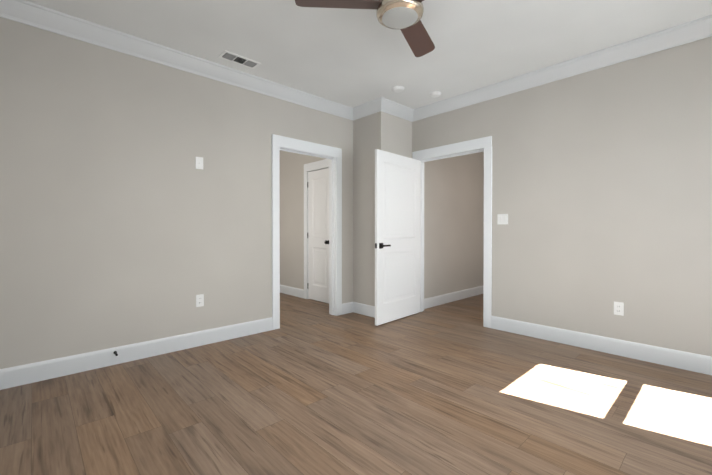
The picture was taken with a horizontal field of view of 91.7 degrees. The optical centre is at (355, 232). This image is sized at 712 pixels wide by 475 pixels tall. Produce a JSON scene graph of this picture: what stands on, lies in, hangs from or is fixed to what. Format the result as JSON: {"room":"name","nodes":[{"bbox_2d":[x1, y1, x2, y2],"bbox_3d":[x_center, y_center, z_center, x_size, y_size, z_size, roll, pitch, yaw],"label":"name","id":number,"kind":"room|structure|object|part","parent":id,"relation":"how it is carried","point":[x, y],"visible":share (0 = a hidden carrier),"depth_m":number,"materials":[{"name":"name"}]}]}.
{"room":"empty bedroom","nodes":[
{"label":"empty bedroom","id":0,"kind":"room"},
{"bbox_2d":[0,17,352,368],"bbox_3d":[-1.450,-0.272,3.436,3.756,2.705,0.120,0,1,-43],"label":"wall","id":1,"kind":"structure","parent":0,"point":[124,221],"depth_m":2.91,"materials":[{"name":"beige paint"}]},
{"bbox_2d":[0,317,272,389],"bbox_3d":[-1.809,1.014,3.018,2.408,0.140,0.015,0,1,-43],"label":"baseboard","id":2,"kind":"structure","parent":1,"relation":"attached to","point":[14,376],"depth_m":2.88,"materials":[{"name":"white wood"}]},
{"bbox_2d":[0,0,353,120],"bbox_3d":[-1.286,-1.564,3.426,3.516,0.120,0.104,0,1,-43],"label":"crown molding","id":3,"kind":"structure","parent":1,"relation":"attached to","point":[39,16],"depth_m":2.97,"materials":[{"name":"white wood"}]},
{"bbox_2d":[196,157,202,169],"bbox_3d":[-1.492,-0.666,3.300,0.070,0.115,0.017,0,1,-43],"label":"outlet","id":4,"kind":"object","parent":1,"relation":"attached to","point":[199,162],"visible":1,"depth_m":3.30,"materials":[{"name":"white plastic"}]},
{"bbox_2d":[196,294,203,306],"bbox_3d":[-1.495,0.649,3.313,0.070,0.115,0.010,0,1,-43],"label":"outlet","id":5,"kind":"object","parent":1,"relation":"attached to","point":[200,300],"visible":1,"depth_m":3.31,"materials":[{"name":"white plastic"}]},
{"bbox_2d":[272,134,341,329],"bbox_3d":[-0.606,0.045,4.227,0.861,2.060,0.120,0,1,-43],"label":"door frame","id":6,"kind":"structure","parent":1,"relation":"attached to","point":[332,235],"depth_m":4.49,"materials":[{"name":"white wood"}]},
{"bbox_2d":[329,159,329,313],"bbox_3d":[-0.654,-0.011,4.277,1.016,2.170,0.018,0,1,-43],"label":"trim","id":7,"kind":"structure","parent":1,"relation":"attached to","point":[329,236],"depth_m":4.56,"materials":[{"name":"white wood"}]},
{"bbox_2d":[280,150,325,288],"bbox_3d":[-1.367,-0.293,6.264,0.120,2.705,3.120,0,1,-43],"label":"wall","id":8,"kind":"structure","parent":0,"point":[291,219],"depth_m":5.87,"materials":[{"name":"beige paint"}]},
{"bbox_2d":[280,284,303,297],"bbox_3d":[-1.620,0.988,6.445,0.015,0.140,2.285,0,1,-43],"label":"baseboard","id":9,"kind":"structure","parent":8,"relation":"attached to","point":[292,291],"depth_m":5.85,"materials":[{"name":"white wood"}]},
{"bbox_2d":[304,159,328,298],"bbox_3d":[-0.571,-0.019,5.313,0.018,2.170,0.798,0,1,-43],"label":"trim","id":10,"kind":"structure","parent":8,"relation":"attached to","point":[317,165],"depth_m":5.54,"materials":[{"name":"white wood"}]},
{"bbox_2d":[307,168,328,302],"bbox_3d":[-0.555,0.043,5.341,0.167,2.022,0.616,0,1,-43],"label":"hall door","id":11,"kind":"structure","parent":8,"relation":"in","point":[318,233],"depth_m":5.35,"materials":[{"name":"white wood"}]},
{"bbox_2d":[0,293,711,474],"bbox_3d":[0.293,1.122,4.527,7.780,0.100,7.940,0,1,-43],"label":"floor","id":12,"kind":"structure","parent":0,"point":[311,387],"depth_m":2.15,"materials":[{"name":"brown wood"}]},
{"bbox_2d":[25,0,711,108],"bbox_3d":[0.293,-1.683,4.506,7.780,0.100,7.940,0,1,-43],"label":"ceiling","id":13,"kind":"structure","parent":0,"point":[352,58],"depth_m":2.84,"materials":[{"name":"paint"}]},
{"bbox_2d":[218,50,260,68],"bbox_3d":[-1.087,-1.619,3.245,0.349,0.008,0.156,0,1,-43],"label":"ceiling vent","id":14,"kind":"object","parent":13,"relation":"in","point":[238,59],"visible":1,"depth_m":3.24,"materials":[{"name":"white metal"}]},
{"bbox_2d":[295,0,434,56],"bbox_3d":[0.364,-1.457,2.076,1.133,0.314,1.075,0,1,-43],"label":"ceiling fan","id":15,"kind":"object","parent":13,"relation":"hanging from","point":[404,16],"visible":1,"depth_m":2.11,"materials":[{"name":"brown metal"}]},
{"bbox_2d":[392,86,404,92],"bbox_3d":[0.477,-1.613,3.899,0.140,0.030,0.140,0,1,-43],"label":"smoke detector","id":16,"kind":"object","parent":13,"relation":"attached to","point":[397,89],"visible":1,"depth_m":3.86,"materials":[{"name":"white plastic"}]},
{"bbox_2d":[429,91,440,97],"bbox_3d":[0.928,-1.614,4.047,0.140,0.030,0.140,0,1,-43],"label":"smoke detector","id":17,"kind":"object","parent":13,"relation":"attached to","point":[434,94],"visible":1,"depth_m":4.01,"materials":[{"name":"white plastic"}]},
{"bbox_2d":[412,120,417,151],"bbox_3d":[0.841,-0.282,4.735,0.120,2.705,0.090,0,1,-43],"label":"wall","id":18,"kind":"structure","parent":0,"point":[414,136],"depth_m":4.68,"materials":[{"name":"beige paint"}]},
{"bbox_2d":[353,111,483,305],"bbox_3d":[1.576,-0.290,5.894,4.024,2.705,0.660,0,1,-43],"label":"wall","id":19,"kind":"structure","parent":0,"point":[453,224],"depth_m":5.02,"materials":[{"name":"beige paint"}]},
{"bbox_2d":[342,302,374,317],"bbox_3d":[0.284,1.002,4.624,0.824,0.140,0.525,0,1,-43],"label":"baseboard","id":20,"kind":"structure","parent":19,"relation":"attached to","point":[359,308],"depth_m":4.56,"materials":[{"name":"white wood"}]},
{"bbox_2d":[352,99,376,119],"bbox_3d":[0.140,-1.572,4.398,0.104,0.120,0.390,0,1,-43],"label":"crown molding","id":21,"kind":"structure","parent":19,"relation":"attached to","point":[368,108],"depth_m":4.42,"materials":[{"name":"white wood"}]},
{"bbox_2d":[376,97,411,119],"bbox_3d":[0.493,-1.572,4.390,0.608,0.120,0.104,0,1,-43],"label":"crown molding","id":22,"kind":"structure","parent":19,"relation":"attached to","point":[385,105],"depth_m":4.36,"materials":[{"name":"white wood"}]},
{"bbox_2d":[424,286,482,308],"bbox_3d":[2.035,0.992,5.870,3.160,0.140,0.015,0,1,-43],"label":"baseboard","id":23,"kind":"structure","parent":19,"relation":"attached to","point":[447,298],"depth_m":5.34,"materials":[{"name":"white wood"}]},
{"bbox_2d":[418,36,711,356],"bbox_3d":[2.139,-0.271,3.347,0.120,2.705,3.710,0,1,-43],"label":"wall","id":24,"kind":"structure","parent":0,"point":[602,188],"depth_m":3.12,"materials":[{"name":"beige paint"}]},
{"bbox_2d":[412,136,491,327],"bbox_3d":[1.200,0.044,4.354,0.120,2.060,0.961,0,1,-43],"label":"door frame","id":25,"kind":"structure","parent":24,"relation":"attached to","point":[422,220],"depth_m":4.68,"materials":[{"name":"white wood"}]},
{"bbox_2d":[375,149,420,325],"bbox_3d":[0.540,0.051,4.300,0.139,2.022,0.916,0,1,43],"label":"door","id":26,"kind":"structure","parent":25,"relation":"attached to","point":[397,236],"depth_m":4.24,"materials":[{"name":"white wood"}]},
{"bbox_3d":[0.293,0.149,4.035,0.139,0.064,0.190,0,1,43],"label":"handle","id":27,"kind":"part","parent":26,"relation":"part of","materials":[{"name":"black metal"}]},
{"bbox_2d":[497,214,507,223],"bbox_3d":[1.615,-0.150,3.810,0.015,0.115,0.116,0,1,-43],"label":"light switch","id":28,"kind":"object","parent":24,"relation":"attached to","point":[502,218],"visible":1,"depth_m":3.81,"materials":[{"name":"white plastic"}]},
{"bbox_2d":[408,15,711,121],"bbox_3d":[1.947,-1.564,3.378,0.104,0.120,3.570,0,1,-43],"label":"crown molding","id":29,"kind":"structure","parent":24,"relation":"attached to","point":[701,28],"depth_m":3.21,"materials":[{"name":"white wood"}]},
{"bbox_2d":[491,316,711,374],"bbox_3d":[2.395,1.014,2.983,0.015,0.140,2.535,0,1,-43],"label":"baseboard","id":30,"kind":"structure","parent":24,"relation":"attached to","point":[694,362],"depth_m":3.08,"materials":[{"name":"white wood"}]},
{"bbox_2d":[614,301,623,315],"bbox_3d":[2.325,0.670,3.060,0.010,0.115,0.070,0,1,-43],"label":"outlet","id":31,"kind":"object","parent":24,"relation":"attached to","point":[618,308],"visible":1,"depth_m":3.06,"materials":[{"name":"white plastic"}]}
]}

